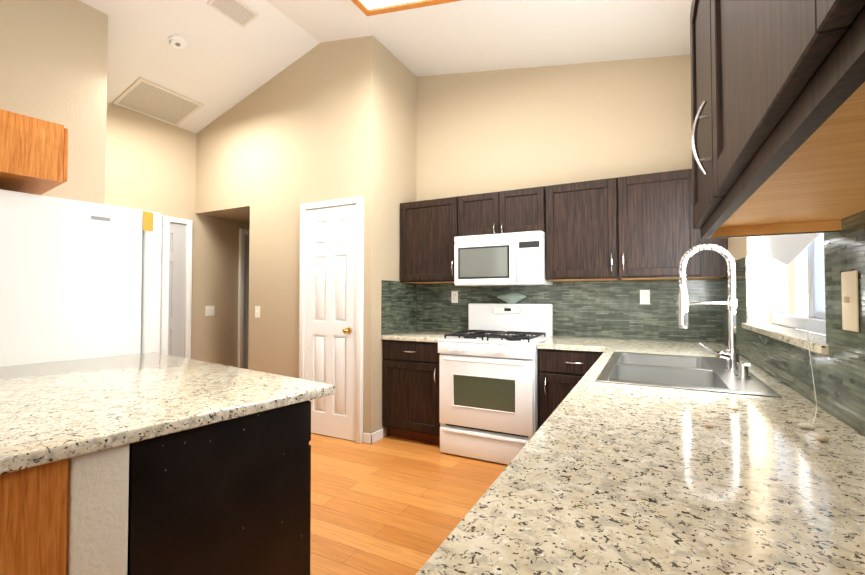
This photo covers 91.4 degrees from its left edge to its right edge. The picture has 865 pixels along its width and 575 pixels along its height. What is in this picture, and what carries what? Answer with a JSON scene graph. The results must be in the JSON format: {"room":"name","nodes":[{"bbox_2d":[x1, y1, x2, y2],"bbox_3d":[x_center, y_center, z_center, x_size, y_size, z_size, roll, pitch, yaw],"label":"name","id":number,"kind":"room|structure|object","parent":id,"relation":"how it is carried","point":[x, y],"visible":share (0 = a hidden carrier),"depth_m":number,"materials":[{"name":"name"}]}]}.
{"room":"kitchen","nodes":[
{"label":"kitchen","id":0,"kind":"room"},
{"bbox_2d":[0,0,107,203],"bbox_3d":[-3.938,-0.667,1.445,1.090,3.900,4.400,-1,-1,27],"label":"wall","id":1,"kind":"structure","parent":0,"point":[53,61],"depth_m":2.94,"materials":[{"name":"beige paint"}]},
{"bbox_2d":[105,102,249,366],"bbox_3d":[-2.130,-0.566,5.969,0.150,3.900,5.300,-1,-1,27],"label":"wall","id":2,"kind":"structure","parent":0,"point":[150,164],"depth_m":4.68,"materials":[{"name":"beige paint"}]},
{"bbox_2d":[162,215,192,358],"bbox_3d":[-2.894,0.296,4.262,0.040,2.100,0.930,-1,-1,27],"label":"door","id":3,"kind":"structure","parent":2,"relation":"attached to","point":[180,294],"depth_m":4.58,"materials":[{"name":"grey wood"}]},
{"bbox_2d":[205,306,214,315],"bbox_3d":[-2.580,0.270,4.899,0.014,0.115,0.115,-1,-1,27],"label":"light switch","id":4,"kind":"object","parent":2,"relation":"attached to","point":[209,310],"visible":1,"depth_m":4.89,"materials":[{"name":"white plastic"}]},
{"bbox_2d":[237,229,249,368],"bbox_3d":[-2.183,0.327,5.638,0.040,2.100,0.930,-1,-1,27],"label":"door frame","id":5,"kind":"structure","parent":2,"relation":"attached to","point":[243,301],"depth_m":5.26,"materials":[{"name":"grey wood"}]},
{"bbox_2d":[195,94,250,223],"bbox_3d":[-1.365,-1.653,6.341,0.890,1.710,3.980,-1,-1,27],"label":"wall","id":6,"kind":"structure","parent":0,"point":[222,166],"depth_m":4.55,"materials":[{"name":"beige paint"}]},
{"bbox_2d":[248,35,415,436],"bbox_3d":[-0.290,-0.571,5.762,1.530,3.900,3.980,-1,-1,27],"label":"wall","id":7,"kind":"structure","parent":0,"point":[333,120],"depth_m":4.00,"materials":[{"name":"beige paint"}]},
{"bbox_2d":[255,306,259,317],"bbox_3d":[-1.769,0.246,4.258,0.070,0.115,0.016,-1,-1,27],"label":"light switch","id":8,"kind":"object","parent":7,"relation":"attached to","point":[257,311],"visible":1,"depth_m":4.26,"materials":[{"name":"white plastic"}]},
{"bbox_2d":[299,196,363,442],"bbox_3d":[-0.936,0.274,3.773,0.710,2.122,0.110,-1,-1,27],"label":"door","id":9,"kind":"structure","parent":7,"relation":"attached to","point":[331,317],"depth_m":3.77,"materials":[{"name":"white wood"}]},
{"bbox_2d":[363,428,382,443],"bbox_3d":[-1.478,1.306,4.375,2.432,0.085,0.560,-1,-1,27],"label":"baseboard","id":10,"kind":"structure","parent":7,"relation":"attached to","point":[372,438],"depth_m":3.62,"materials":[{"name":"white wood"}]},
{"bbox_2d":[381,280,416,334],"bbox_3d":[-0.311,0.185,4.028,0.007,0.489,0.610,-1,-1,27],"label":"backsplash","id":11,"kind":"structure","parent":7,"relation":"attached to","point":[399,299],"depth_m":4.00,"materials":[{"name":"tile"}]},
{"bbox_2d":[79,0,691,132],"bbox_3d":[-0.843,-2.083,2.805,5.470,0.709,9.900,-1,-1,27],"label":"ceiling","id":12,"kind":"structure","parent":0,"point":[219,64],"depth_m":3.49,"materials":[{"name":"white paint"}]},
{"bbox_2d":[112,77,203,125],"bbox_3d":[-2.702,-1.820,4.187,0.480,0.013,0.620,-19,-10,26],"label":"ceiling vent","id":13,"kind":"object","parent":12,"relation":"in","point":[147,98],"visible":1,"depth_m":4.15,"materials":[{"name":"beige metal"}]},
{"bbox_2d":[168,35,186,48],"bbox_3d":[-2.140,-2.054,3.542,0.136,0.037,0.136,-19,-10,26],"label":"smoke detector","id":14,"kind":"object","parent":12,"relation":"attached to","point":[177,41],"visible":1,"depth_m":3.52,"materials":[{"name":"white plastic"}]},
{"bbox_2d":[207,0,258,27],"bbox_3d":[-1.595,-2.231,3.388,0.200,0.012,0.340,-19,-10,26],"label":"ceiling vent","id":15,"kind":"object","parent":12,"relation":"in","point":[240,13],"visible":1,"depth_m":3.40,"materials":[{"name":"beige metal"}]},
{"bbox_2d":[351,0,461,15],"bbox_3d":[-0.086,-2.023,2.655,1.250,0.100,0.620,10,4,27],"label":"ceiling light","id":16,"kind":"object","parent":12,"relation":"attached to","point":[370,7],"visible":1,"depth_m":3.04,"materials":[{"name":"brown wood"}]},
{"bbox_2d":[309,433,507,574],"bbox_3d":[-1.518,1.371,3.133,7.500,0.100,9.700,-1,-1,27],"label":"floor","id":17,"kind":"structure","parent":0,"point":[388,505],"depth_m":2.59,"materials":[{"name":"brown wood"}]},
{"bbox_2d":[0,468,39,574],"bbox_3d":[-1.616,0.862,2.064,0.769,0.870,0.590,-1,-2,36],"label":"base cabinet","id":18,"kind":"object","parent":17,"relation":"on","point":[20,493],"depth_m":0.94,"materials":[{"name":"wood"}]},
{"bbox_2d":[36,460,79,574],"bbox_3d":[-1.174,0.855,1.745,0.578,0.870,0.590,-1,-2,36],"label":"base cabinet","id":19,"kind":"object","parent":17,"relation":"on","point":[59,483],"depth_m":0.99,"materials":[{"name":"wood"}]},
{"bbox_2d":[0,189,169,366],"bbox_3d":[-2.218,0.418,2.558,0.757,1.780,0.830,-1,-2,36],"label":"fridge","id":20,"kind":"object","parent":17,"relation":"on","point":[82,280],"visible":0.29,"depth_m":2.31,"materials":[{"name":"white painted metal"}]},
{"bbox_2d":[76,400,310,574],"bbox_3d":[-0.833,0.850,1.499,0.519,0.870,0.590,-1,-2,36],"label":"base cabinet","id":21,"kind":"object","parent":17,"relation":"on","point":[153,463],"depth_m":1.27,"materials":[{"name":"wood"}]},
{"bbox_2d":[0,352,334,475],"bbox_3d":[-1.424,0.396,1.597,1.650,0.038,1.300,-1,-2,36],"label":"countertop","id":22,"kind":"structure","parent":21,"relation":"on","point":[51,412],"depth_m":1.40,"materials":[{"name":"beige stone"}]},
{"bbox_2d":[383,340,439,444],"bbox_3d":[-0.040,0.903,3.882,0.601,0.870,0.628,-1,-1,27],"label":"base cabinet","id":23,"kind":"object","parent":17,"relation":"on","point":[410,390],"depth_m":3.62,"materials":[{"name":"brown wood"}]},
{"bbox_2d":[381,330,465,342],"bbox_3d":[-0.043,0.447,3.884,0.606,0.038,0.631,-1,-1,27],"label":"countertop","id":24,"kind":"structure","parent":23,"relation":"on","point":[417,336],"depth_m":3.71,"materials":[{"name":"stone"}]},
{"bbox_2d":[438,303,552,464],"bbox_3d":[0.535,0.734,3.494,0.770,1.190,0.771,-1,-1,27],"label":"stove","id":25,"kind":"object","parent":17,"relation":"on","point":[488,390],"visible":0.96,"depth_m":3.23,"materials":[{"name":"white metal"}]},
{"bbox_2d":[497,292,526,303],"bbox_3d":[0.713,0.092,3.799,0.270,0.105,0.270,-1,-1,27],"label":"glass shade","id":26,"kind":"object","parent":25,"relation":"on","point":[511,297],"visible":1,"depth_m":3.72,"materials":[{"name":"white glass"}]},
{"bbox_2d":[538,348,598,427],"bbox_3d":[1.153,0.889,3.266,0.525,0.870,0.628,-1,-1,27],"label":"base cabinet","id":27,"kind":"object","parent":17,"relation":"on","point":[559,371],"depth_m":3.05,"materials":[{"name":"brown wood"}]},
{"bbox_2d":[537,336,608,351],"bbox_3d":[1.125,0.433,3.276,0.480,0.038,0.641,-1,-1,27],"label":"countertop","id":28,"kind":"structure","parent":27,"relation":"on","point":[555,342],"depth_m":3.09,"materials":[{"name":"stone"}]},
{"bbox_2d":[416,338,864,574],"bbox_3d":[0.392,0.372,0.532,0.721,0.038,6.191,-1,-1,27],"label":"countertop","id":29,"kind":"structure","parent":27,"relation":"on","point":[599,478],"depth_m":0.74,"materials":[{"name":"stone"}]},
{"bbox_2d":[596,352,781,396],"bbox_3d":[1.144,0.480,1.998,0.590,0.202,0.990,-1,-1,27],"label":"sink","id":30,"kind":"object","parent":29,"relation":"in","point":[700,373],"visible":0.48,"depth_m":1.98,"materials":[{"name":"silver metal"}]},
{"bbox_2d":[735,361,750,378],"bbox_3d":[1.261,0.336,1.705,0.052,0.070,0.121,-1,-1,27],"label":"soap dispenser","id":31,"kind":"object","parent":30,"relation":"on","point":[743,370],"visible":1,"depth_m":1.72,"materials":[{"name":"silver metal"}]},
{"bbox_2d":[676,243,738,371],"bbox_3d":[1.253,0.085,1.918,0.249,0.581,0.121,-1,-1,27],"label":"faucet","id":32,"kind":"object","parent":29,"relation":"on","point":[730,356],"visible":1,"depth_m":1.90,"materials":[{"name":"silver metal"}]},
{"bbox_2d":[704,408,828,441],"bbox_3d":[0.872,0.361,1.149,0.245,0.010,0.248,-1,-1,27],"label":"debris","id":33,"kind":"object","parent":29,"relation":"on","point":[818,438],"visible":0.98,"depth_m":1.00,"materials":[{"name":"beige"}]},
{"bbox_2d":[416,55,709,342],"bbox_3d":[1.113,-0.615,3.761,2.800,3.900,0.150,-1,-1,27],"label":"wall","id":34,"kind":"structure","parent":0,"point":[481,132],"depth_m":3.73,"materials":[{"name":"beige paint"}]},
{"bbox_2d":[400,197,459,283],"bbox_3d":[0.028,-0.429,4.040,0.604,0.760,0.338,-1,-1,27],"label":"upper cabinet","id":35,"kind":"object","parent":34,"relation":"attached to","point":[427,227],"depth_m":3.90,"materials":[{"name":"brown wood"}]},
{"bbox_2d":[451,291,457,302],"bbox_3d":[0.215,0.093,4.110,0.070,0.115,0.008,-1,-1,27],"label":"electrical outlet","id":36,"kind":"object","parent":34,"relation":"attached to","point":[454,296],"visible":1,"depth_m":4.11,"materials":[{"name":"white plastic"}]},
{"bbox_2d":[456,186,547,235],"bbox_3d":[0.640,-0.631,3.728,0.766,0.371,0.338,-1,-1,27],"label":"upper cabinet","id":37,"kind":"object","parent":34,"relation":"attached to","point":[518,210],"depth_m":3.56,"materials":[{"name":"brown wood"}]},
{"bbox_2d":[454,231,552,286],"bbox_3d":[0.613,-0.230,3.667,0.760,0.425,0.456,-1,-1,27],"label":"over-the-range microwave","id":38,"kind":"object","parent":37,"relation":"attached to","point":[512,259],"visible":1,"depth_m":3.48,"materials":[{"name":"white"}]},
{"bbox_2d":[417,279,716,342],"bbox_3d":[0.979,0.143,3.723,2.580,0.559,0.007,-1,-1,27],"label":"backsplash","id":39,"kind":"structure","parent":34,"relation":"attached to","point":[615,309],"depth_m":3.50,"materials":[{"name":"tile"}]},
{"bbox_2d":[544,169,727,280],"bbox_3d":[1.524,-0.446,3.268,1.214,0.760,0.338,-1,-1,27],"label":"upper cabinet","id":40,"kind":"object","parent":34,"relation":"attached to","point":[636,227],"depth_m":3.13,"materials":[{"name":"brown wood"}]},
{"bbox_2d":[640,290,649,303],"bbox_3d":[1.686,0.076,3.351,0.070,0.115,0.008,-1,-1,27],"label":"electrical outlet","id":41,"kind":"object","parent":34,"relation":"attached to","point":[644,296],"visible":1,"depth_m":3.35,"materials":[{"name":"white plastic"}]},
{"bbox_2d":[723,236,863,435],"bbox_3d":[0.743,-0.695,0.211,0.200,3.900,6.500,-1,-1,27],"label":"wall","id":42,"kind":"structure","parent":0,"point":[752,249],"depth_m":2.27,"materials":[{"name":"beige paint"}]},
{"bbox_2d":[690,0,864,231],"bbox_3d":[0.842,-0.534,1.003,0.348,0.685,0.555,-1,-1,27],"label":"upper cabinet","id":43,"kind":"object","parent":42,"relation":"attached to","point":[807,213],"depth_m":1.13,"materials":[{"name":"brown wood"}]},
{"bbox_2d":[698,0,864,207],"bbox_3d":[0.586,-0.545,0.508,0.348,0.685,0.820,-1,-1,27],"label":"upper cabinet","id":44,"kind":"object","parent":42,"relation":"attached to","point":[778,117],"depth_m":0.61,"materials":[{"name":"brown wood"}]},
{"bbox_2d":[741,323,828,354],"bbox_3d":[1.476,0.195,1.754,0.127,0.030,1.210,-1,-1,27],"label":"window sill","id":45,"kind":"structure","parent":42,"relation":"attached to","point":[798,338],"depth_m":1.58,"materials":[{"name":"stone"}]},
{"bbox_2d":[717,210,864,435],"bbox_3d":[0.719,0.069,0.375,0.007,0.559,6.200,-1,-1,27],"label":"backsplash","id":46,"kind":"structure","parent":42,"relation":"attached to","point":[839,376],"depth_m":1.22,"materials":[{"name":"tile"}]},
{"bbox_2d":[771,233,825,334],"bbox_3d":[1.516,-0.315,1.744,0.160,0.990,1.171,-1,-1,27],"label":"window","id":47,"kind":"structure","parent":42,"relation":"in","point":[779,300],"depth_m":1.73,"materials":[{"name":"white plastic"}]},
{"bbox_2d":[765,233,819,264],"bbox_3d":[1.575,-0.452,1.880,0.004,0.706,0.800,-1,-1,27],"label":"window shade","id":48,"kind":"object","parent":47,"relation":"attached to","point":[787,249],"visible":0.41,"depth_m":1.87,"materials":[{"name":"white fabric"}]},
{"bbox_2d":[797,233,817,428],"bbox_3d":[1.111,-0.203,1.220,0.183,1.139,0.352,-1,-1,27],"label":"cord","id":49,"kind":"object","parent":47,"relation":"hanging from","point":[806,425],"visible":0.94,"depth_m":1.25,"materials":[{"name":"beige plastic"}]},
{"bbox_2d":[786,0,864,59],"bbox_3d":[0.314,-0.557,-0.019,0.348,0.685,0.635,-1,-1,27],"label":"upper cabinet","id":50,"kind":"object","parent":42,"relation":"attached to","point":[813,27],"depth_m":0.34,"materials":[{"name":"brown wood"}]},
{"bbox_2d":[841,270,859,331],"bbox_3d":[1.077,0.035,1.097,0.016,0.155,0.095,-1,-1,27],"label":"light switch","id":51,"kind":"object","parent":42,"relation":"attached to","point":[850,299],"visible":1,"depth_m":1.09,"materials":[{"name":"beige plastic"}]},
{"bbox_3d":[-2.612,-0.650,2.187,0.920,3.900,0.128,-1,-2,36],"label":"wall","id":52,"kind":"structure","parent":0,"visible":0},
{"bbox_2d":[0,109,67,194],"bbox_3d":[-2.364,-0.698,2.319,0.830,0.300,0.369,-1,-2,36],"label":"upper cabinet","id":53,"kind":"object","parent":52,"relation":"attached to","point":[33,155],"visible":0.79,"depth_m":2.13,"materials":[{"name":"brown wood"}]}
]}

